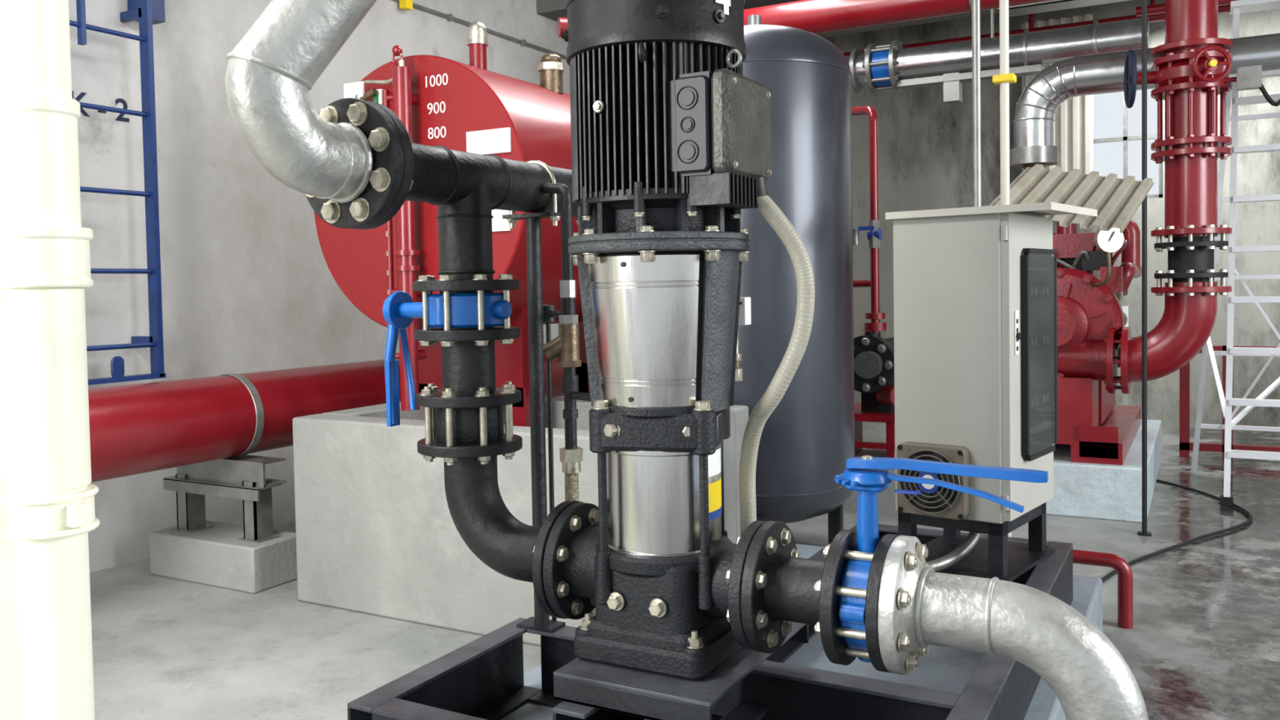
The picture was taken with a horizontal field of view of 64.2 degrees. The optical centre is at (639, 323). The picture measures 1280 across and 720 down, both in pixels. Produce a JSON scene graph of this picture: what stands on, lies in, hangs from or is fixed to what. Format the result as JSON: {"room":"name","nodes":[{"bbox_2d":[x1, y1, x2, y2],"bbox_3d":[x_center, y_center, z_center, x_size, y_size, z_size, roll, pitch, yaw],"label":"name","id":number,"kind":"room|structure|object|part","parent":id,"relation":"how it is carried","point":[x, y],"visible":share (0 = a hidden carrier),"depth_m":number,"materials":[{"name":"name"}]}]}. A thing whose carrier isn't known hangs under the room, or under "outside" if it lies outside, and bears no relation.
{"room":"pump room","nodes":[
{"label":"pump room","id":0,"kind":"room"},
{"bbox_2d":[68,0,570,573],"bbox_3d":[-2.123,-0.691,5.092,0.150,3.500,11.900,0,2,29],"label":"wall","id":1,"kind":"structure","parent":0,"point":[248,285],"depth_m":4.98,"materials":[{"name":"paint"}]},
{"bbox_2d":[71,90,128,122],"bbox_3d":[-2.443,-0.946,4.353,0.002,0.101,0.569,0,2,29],"label":"lettering","id":2,"kind":"object","parent":1,"relation":"attached to","point":[82,95],"depth_m":4.55},
{"bbox_2d":[69,0,165,385],"bbox_3d":[-2.335,-0.980,4.356,0.190,2.465,0.730,0,2,29],"label":"ladder","id":3,"kind":"object","parent":1,"relation":"attached to","point":[148,13],"visible":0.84,"depth_m":4.50,"materials":[{"name":"blue metal"}]},
{"bbox_2d":[394,0,566,59],"bbox_3d":[-1.015,-1.680,6.779,0.150,0.620,7.000,0,2,29],"label":"conduit","id":4,"kind":"object","parent":1,"relation":"attached to","point":[406,5],"visible":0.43,"depth_m":6.59,"materials":[{"name":"metal"}]},
{"bbox_2d":[89,421,1279,719],"bbox_3d":[2.392,1.116,2.672,10.400,0.100,11.900,0,2,29],"label":"floor","id":5,"kind":"structure","parent":0,"point":[1202,642],"depth_m":3.61,"materials":[{"name":"concrete"}]},
{"bbox_2d":[0,288,23,719],"bbox_3d":[-1.050,-0.588,1.600,0.166,3.500,0.166,0,2,29],"label":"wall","id":6,"kind":"structure","parent":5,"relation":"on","point":[11,674],"depth_m":1.58,"materials":[{"name":"white paint"}]},
{"bbox_2d":[0,0,99,719],"bbox_3d":[-0.885,-0.587,1.480,0.134,3.500,0.134,-2,2,-15],"label":"pvc pipe","id":7,"kind":"object","parent":5,"relation":"on","point":[45,258],"visible":1,"depth_m":1.46,"materials":[{"name":"white plastic"}]},
{"bbox_2d":[149,520,297,593],"bbox_3d":[-1.767,0.987,4.358,0.650,0.185,0.270,0,2,29],"label":"plinth","id":8,"kind":"object","parent":5,"relation":"on","point":[214,556],"depth_m":4.22,"materials":[{"name":"grey concrete"}]},
{"bbox_2d":[163,373,286,542],"bbox_3d":[-1.774,0.554,4.342,0.590,0.682,0.150,0,2,29],"label":"support","id":9,"kind":"object","parent":8,"relation":"on","point":[242,476],"visible":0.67,"depth_m":4.25,"materials":[{"name":"grey metal"}]},
{"bbox_2d":[88,343,564,482],"bbox_3d":[-0.719,0.309,6.133,0.352,0.352,8.000,0,2,29],"label":"pipe","id":10,"kind":"object","parent":9,"relation":"on","point":[137,428],"visible":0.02,"depth_m":4.07,"materials":[{"name":"metal"}]},
{"bbox_2d":[314,17,590,426],"bbox_3d":[-0.459,-0.193,4.816,1.090,2.465,2.030,0,2,29],"label":"fuel tank","id":11,"kind":"object","parent":5,"relation":"on","point":[449,104],"visible":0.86,"depth_m":3.99,"materials":[{"name":"red metal"}]},
{"bbox_2d":[292,396,748,645],"bbox_3d":[-0.451,0.707,4.039,1.500,0.720,0.990,0,2,29],"label":"concrete plinth","id":12,"kind":"object","parent":5,"relation":"on","point":[376,533],"visible":0.45,"depth_m":3.74,"materials":[{"name":"grey concrete"}]},
{"bbox_2d":[542,304,560,620],"bbox_3d":[-0.195,0.436,2.483,0.044,0.962,0.126,-2,2,-34],"label":"support rod","id":13,"kind":"object","parent":5,"relation":"on","point":[549,313],"visible":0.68,"depth_m":2.50,"materials":[{"name":"black paint"}]},
{"bbox_2d":[346,524,1072,719],"bbox_3d":[0.383,0.762,2.613,1.140,0.282,1.940,0,2,29],"label":"base frame","id":14,"kind":"object","parent":5,"relation":"on","point":[482,678],"visible":0.64,"depth_m":2.15,"materials":[{"name":"black metal"}]},
{"bbox_2d":[502,160,565,633],"bbox_3d":[-0.250,0.173,2.466,0.151,1.130,0.065,0,2,29],"label":"support post","id":15,"kind":"object","parent":14,"relation":"on","point":[541,622],"visible":0.71,"depth_m":2.45,"materials":[{"name":"metal"}]},
{"bbox_2d":[303,97,583,618],"bbox_3d":[-0.210,0.079,2.388,0.390,1.048,1.160,0,2,29],"label":"riser pipe","id":16,"kind":"object","parent":15,"relation":"on","point":[464,420],"visible":0.73,"depth_m":2.17,"materials":[{"name":"black metal"}]},
{"bbox_2d":[224,0,377,203],"bbox_3d":[-0.450,-0.651,1.855,0.567,0.852,0.257,-1,2,-14],"label":"vent pipe","id":17,"kind":"object","parent":16,"relation":"attached to","point":[271,73],"visible":1,"depth_m":1.73,"materials":[{"name":"galvanised steel"}]},
{"bbox_2d":[382,290,422,426],"label":"handle","id":18,"kind":"object","parent":16,"relation":"attached to","point":[402,310],"depth_m":2.33,"materials":[{"name":"blue metal"}]},
{"bbox_2d":[427,293,444,328],"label":"valve","id":19,"kind":"object","parent":16,"relation":"attached to","point":[436,314],"depth_m":2.15,"materials":[{"name":"blue metal"}]},
{"bbox_2d":[449,293,477,328],"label":"valve","id":20,"kind":"object","parent":16,"relation":"attached to","point":[463,307],"depth_m":2.15,"materials":[{"name":"blue metal"}]},
{"bbox_2d":[483,293,511,327],"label":"valve","id":21,"kind":"object","parent":16,"relation":"attached to","point":[496,309],"depth_m":2.17,"materials":[{"name":"blue metal"}]},
{"bbox_2d":[542,182,595,617],"bbox_3d":[-0.165,0.207,2.366,0.251,1.083,0.128,0,2,29],"label":"pipe","id":22,"kind":"object","parent":14,"relation":"on","point":[565,347],"visible":0.59,"depth_m":2.35,"materials":[{"name":"metal"}]},
{"bbox_2d":[533,0,800,680],"bbox_3d":[0.036,-0.070,1.995,0.496,1.431,0.369,0,2,29],"label":"pump","id":23,"kind":"object","parent":14,"relation":"on","point":[671,140],"visible":0.93,"depth_m":1.89,"materials":[{"name":"metal"}]},
{"bbox_2d":[734,297,751,382],"bbox_3d":[0.172,0.060,2.047,0.101,0.225,0.036,0,2,29],"label":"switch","id":24,"kind":"object","parent":23,"relation":"attached to","point":[744,314],"visible":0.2,"depth_m":2.02,"materials":[{"name":"white plastic"}]},
{"bbox_2d":[738,177,815,535],"bbox_3d":[0.237,0.177,1.988,0.110,0.906,0.218,-2,2,-31],"label":"conduit","id":25,"kind":"object","parent":23,"relation":"attached to","point":[768,209],"visible":0.86,"depth_m":1.92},
{"bbox_2d":[740,520,934,672],"bbox_3d":[0.364,0.493,1.845,0.292,0.240,0.240,0,2,29],"label":"pipe","id":26,"kind":"object","parent":23,"relation":"attached to","point":[807,591],"visible":0.79,"depth_m":1.81,"materials":[{"name":"black metal"}]},
{"bbox_2d":[839,595,865,630],"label":"valve","id":27,"kind":"object","parent":26,"relation":"attached to","point":[851,610],"depth_m":1.74,"materials":[{"name":"metal"}]},
{"bbox_2d":[840,559,871,589],"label":"valve","id":28,"kind":"object","parent":26,"relation":"attached to","point":[855,574],"depth_m":1.77,"materials":[{"name":"metal"}]},
{"bbox_2d":[834,455,1048,552],"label":"valve","id":29,"kind":"object","parent":26,"relation":"attached to","point":[868,478],"depth_m":1.78,"materials":[{"name":"metal"}]},
{"bbox_2d":[877,535,1148,719],"bbox_3d":[0.653,0.752,1.697,0.450,0.755,0.236,0,2,29],"label":"pipe","id":30,"kind":"object","parent":26,"relation":"attached to","point":[1091,679],"visible":0.97,"depth_m":1.66,"materials":[{"name":"metal"}]},
{"bbox_3d":[0.383,0.762,2.613,1.140,0.282,1.940,0,2,29],"label":"skid frame","id":31,"kind":"part","parent":14,"relation":"part of","materials":[{"name":"paint"}]},
{"bbox_2d":[884,201,1097,581],"bbox_3d":[0.966,0.190,2.892,0.462,1.021,0.616,1,3,39],"label":"cabinet","id":32,"kind":"object","parent":14,"relation":"attached to","point":[975,287],"visible":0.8,"depth_m":2.84,"materials":[{"name":"grey metal"}]},
{"bbox_2d":[733,14,854,543],"bbox_3d":[0.531,-0.170,4.595,0.848,2.400,0.848,0,2,29],"label":"tank","id":33,"kind":"object","parent":5,"relation":"on","point":[807,440],"visible":0.39,"depth_m":4.21,"materials":[{"name":"metal"}]},
{"bbox_2d":[499,543,1102,719],"bbox_3d":[0.409,1.001,2.661,1.260,0.200,2.470,0,2,29],"label":"plinth","id":34,"kind":"object","parent":5,"relation":"on","point":[950,669],"visible":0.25,"depth_m":2.66,"materials":[{"name":"grey paint"}]},
{"bbox_2d":[843,331,897,517],"bbox_3d":[1.240,0.509,5.583,0.514,0.950,0.620,0,2,29],"label":"pump","id":35,"kind":"object","parent":5,"relation":"on","point":[873,354],"visible":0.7,"depth_m":5.29,"materials":[{"name":"black metal"}]},
{"bbox_2d":[851,106,886,333],"bbox_3d":[1.092,-0.569,5.405,0.180,1.222,0.589,-2,2,-16],"label":"pipe","id":36,"kind":"object","parent":35,"relation":"attached to","point":[873,233],"visible":0.88,"depth_m":5.17,"materials":[{"name":"metal"}]},
{"bbox_2d":[992,0,1016,537],"bbox_3d":[1.191,-0.788,3.335,0.070,3.300,0.050,0,2,29],"label":"conduit","id":37,"kind":"object","parent":5,"relation":"on","point":[1004,78],"visible":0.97,"depth_m":3.33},
{"bbox_2d":[1053,218,1142,465],"bbox_3d":[2.420,0.017,5.948,0.870,1.326,1.860,0,2,29],"label":"pump","id":38,"kind":"object","parent":5,"relation":"on","point":[1091,318],"visible":0.6,"depth_m":5.21,"materials":[{"name":"red paint"}]},
{"bbox_2d":[1120,0,1279,394],"bbox_3d":[2.740,-1.080,4.900,0.772,2.880,0.446,0,2,29],"label":"riser pipe","id":39,"kind":"object","parent":38,"relation":"attached to","point":[1193,66],"visible":1,"depth_m":4.91,"materials":[{"name":"metal"}]},
{"bbox_2d":[1072,549,1133,628],"bbox_3d":[1.347,0.923,3.704,0.797,0.250,0.048,0,2,29],"label":"drain pipe","id":40,"kind":"object","parent":5,"relation":"on","point":[1125,575],"visible":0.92,"depth_m":3.51,"materials":[{"name":"metal"}]},
{"bbox_2d":[1046,419,1161,522],"bbox_3d":[2.476,0.809,6.124,1.100,0.270,1.960,0,2,29],"label":"plinth","id":41,"kind":"object","parent":5,"relation":"on","point":[1081,490],"visible":0.24,"depth_m":5.14,"materials":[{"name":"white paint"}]},
{"bbox_2d":[1137,0,1151,536],"bbox_3d":[2.337,-0.756,4.728,0.060,3.500,0.060,0,2,29],"label":"support rod","id":42,"kind":"object","parent":5,"relation":"on","point":[1144,533],"visible":1,"depth_m":4.74,"materials":[{"name":"black painted metal"}]},
{"bbox_2d":[1101,479,1253,582],"bbox_3d":[2.561,0.978,4.821,0.577,0.016,2.742,0,2,31],"label":"cable","id":43,"kind":"object","parent":5,"relation":"on","point":[1113,572],"visible":0.71,"depth_m":4.72,"materials":[{"name":"black rubber"}]},
{"bbox_2d":[1179,345,1279,460],"bbox_3d":[4.042,0.524,6.628,0.950,0.750,0.060,0,2,29],"label":"base rail","id":44,"kind":"object","parent":5,"relation":"on","point":[1185,446],"visible":0.52,"depth_m":6.80,"materials":[{"name":"paint"}]},
{"bbox_2d":[1191,0,1279,506],"bbox_3d":[3.487,-0.410,5.624,0.800,2.715,1.000,0,2,29],"label":"stepladder","id":45,"kind":"object","parent":5,"relation":"on","point":[1240,6],"visible":0.89,"depth_m":5.51,"materials":[{"name":"silver metal"}]},
{"bbox_2d":[536,0,999,37],"bbox_3d":[2.647,-2.357,3.119,10.400,0.400,10.600,0,2,29],"label":"ceiling","id":46,"kind":"structure","parent":0,"point":[553,10],"depth_m":7.99,"materials":[{"name":"metal"}]},
{"bbox_2d":[743,0,1053,34],"bbox_3d":[1.157,-2.102,5.846,2.750,0.848,0.216,0,2,29],"label":"pipe","id":47,"kind":"object","parent":46,"relation":"hanging from","point":[815,16],"visible":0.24,"depth_m":5.75,"materials":[{"name":"metal"}]},
{"bbox_2d":[844,8,1149,103],"bbox_3d":[1.911,-2.010,6.746,2.600,1.120,0.330,0,2,29],"label":"metal pipe","id":48,"kind":"object","parent":46,"relation":"hanging from","point":[886,66],"visible":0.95,"depth_m":6.54,"materials":[{"name":"metal"}]},
{"bbox_2d":[843,4,1230,56],"bbox_3d":[3.515,-2.442,7.783,6.400,0.385,0.070,0,2,29],"label":"pipe","id":49,"kind":"object","parent":46,"relation":"hanging from","point":[1224,8],"visible":0.08,"depth_m":7.94,"materials":[{"name":"metal"}]},
{"bbox_2d":[1009,33,1279,171],"bbox_3d":[4.048,-1.567,4.575,4.555,1.930,0.250,0,2,29],"label":"exhaust pipe","id":50,"kind":"object","parent":46,"relation":"hanging from","point":[1037,104],"visible":0.46,"depth_m":5.46,"materials":[{"name":"metal"}]},
{"bbox_2d":[1135,0,1238,16],"bbox_3d":[4.821,-2.299,5.807,3.600,0.580,0.060,0,2,29],"label":"pipe","id":51,"kind":"object","parent":46,"relation":"hanging from","point":[1153,8],"visible":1,"depth_m":6.61,"materials":[{"name":"metal"}]},
{"bbox_2d":[971,0,983,534],"bbox_3d":[1.096,-0.786,3.325,0.036,3.300,0.036,0,2,29],"label":"conduit","id":52,"kind":"object","parent":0,"point":[975,4],"depth_m":3.32,"materials":[{"name":"grey metal"}]},
{"bbox_2d":[822,0,1279,431],"bbox_3d":[5.271,-0.912,7.708,10.250,3.500,0.150,0,2,29],"label":"wall","id":53,"kind":"structure","parent":0,"point":[926,160],"depth_m":8.59,"materials":[{"name":"concrete"}]},
{"bbox_2d":[1021,13,1093,174],"bbox_3d":[3.443,-1.706,8.430,0.550,1.600,0.044,0,2,29],"label":"wall panel","id":54,"kind":"object","parent":53,"relation":"attached to","point":[1073,118],"visible":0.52,"depth_m":8.37,"materials":[{"name":"beige metal"}]},
{"bbox_2d":[1093,91,1162,198],"bbox_3d":[3.982,-1.513,8.372,0.550,1.000,0.050,0,2,29],"label":"window","id":55,"kind":"structure","parent":53,"relation":"in","point":[1125,139],"depth_m":8.34,"materials":[{"name":"glass"},{"name":"white painted frame"}]},
{"bbox_2d":[997,0,1130,17],"bbox_3d":[4.457,-2.317,5.665,4.700,0.520,0.200,0,2,29],"label":"cable tray","id":56,"kind":"object","parent":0,"point":[1055,5],"depth_m":6.63,"materials":[{"name":"red metal"}]},
{"bbox_2d":[988,164,1154,232],"bbox_3d":[1.673,-0.486,3.932,1.109,0.295,0.370,-2,2,-17],"label":"sheet","id":57,"kind":"object","parent":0,"point":[1116,201],"visible":0.83,"depth_m":3.96,"materials":[{"name":"beige metal"}]}
]}

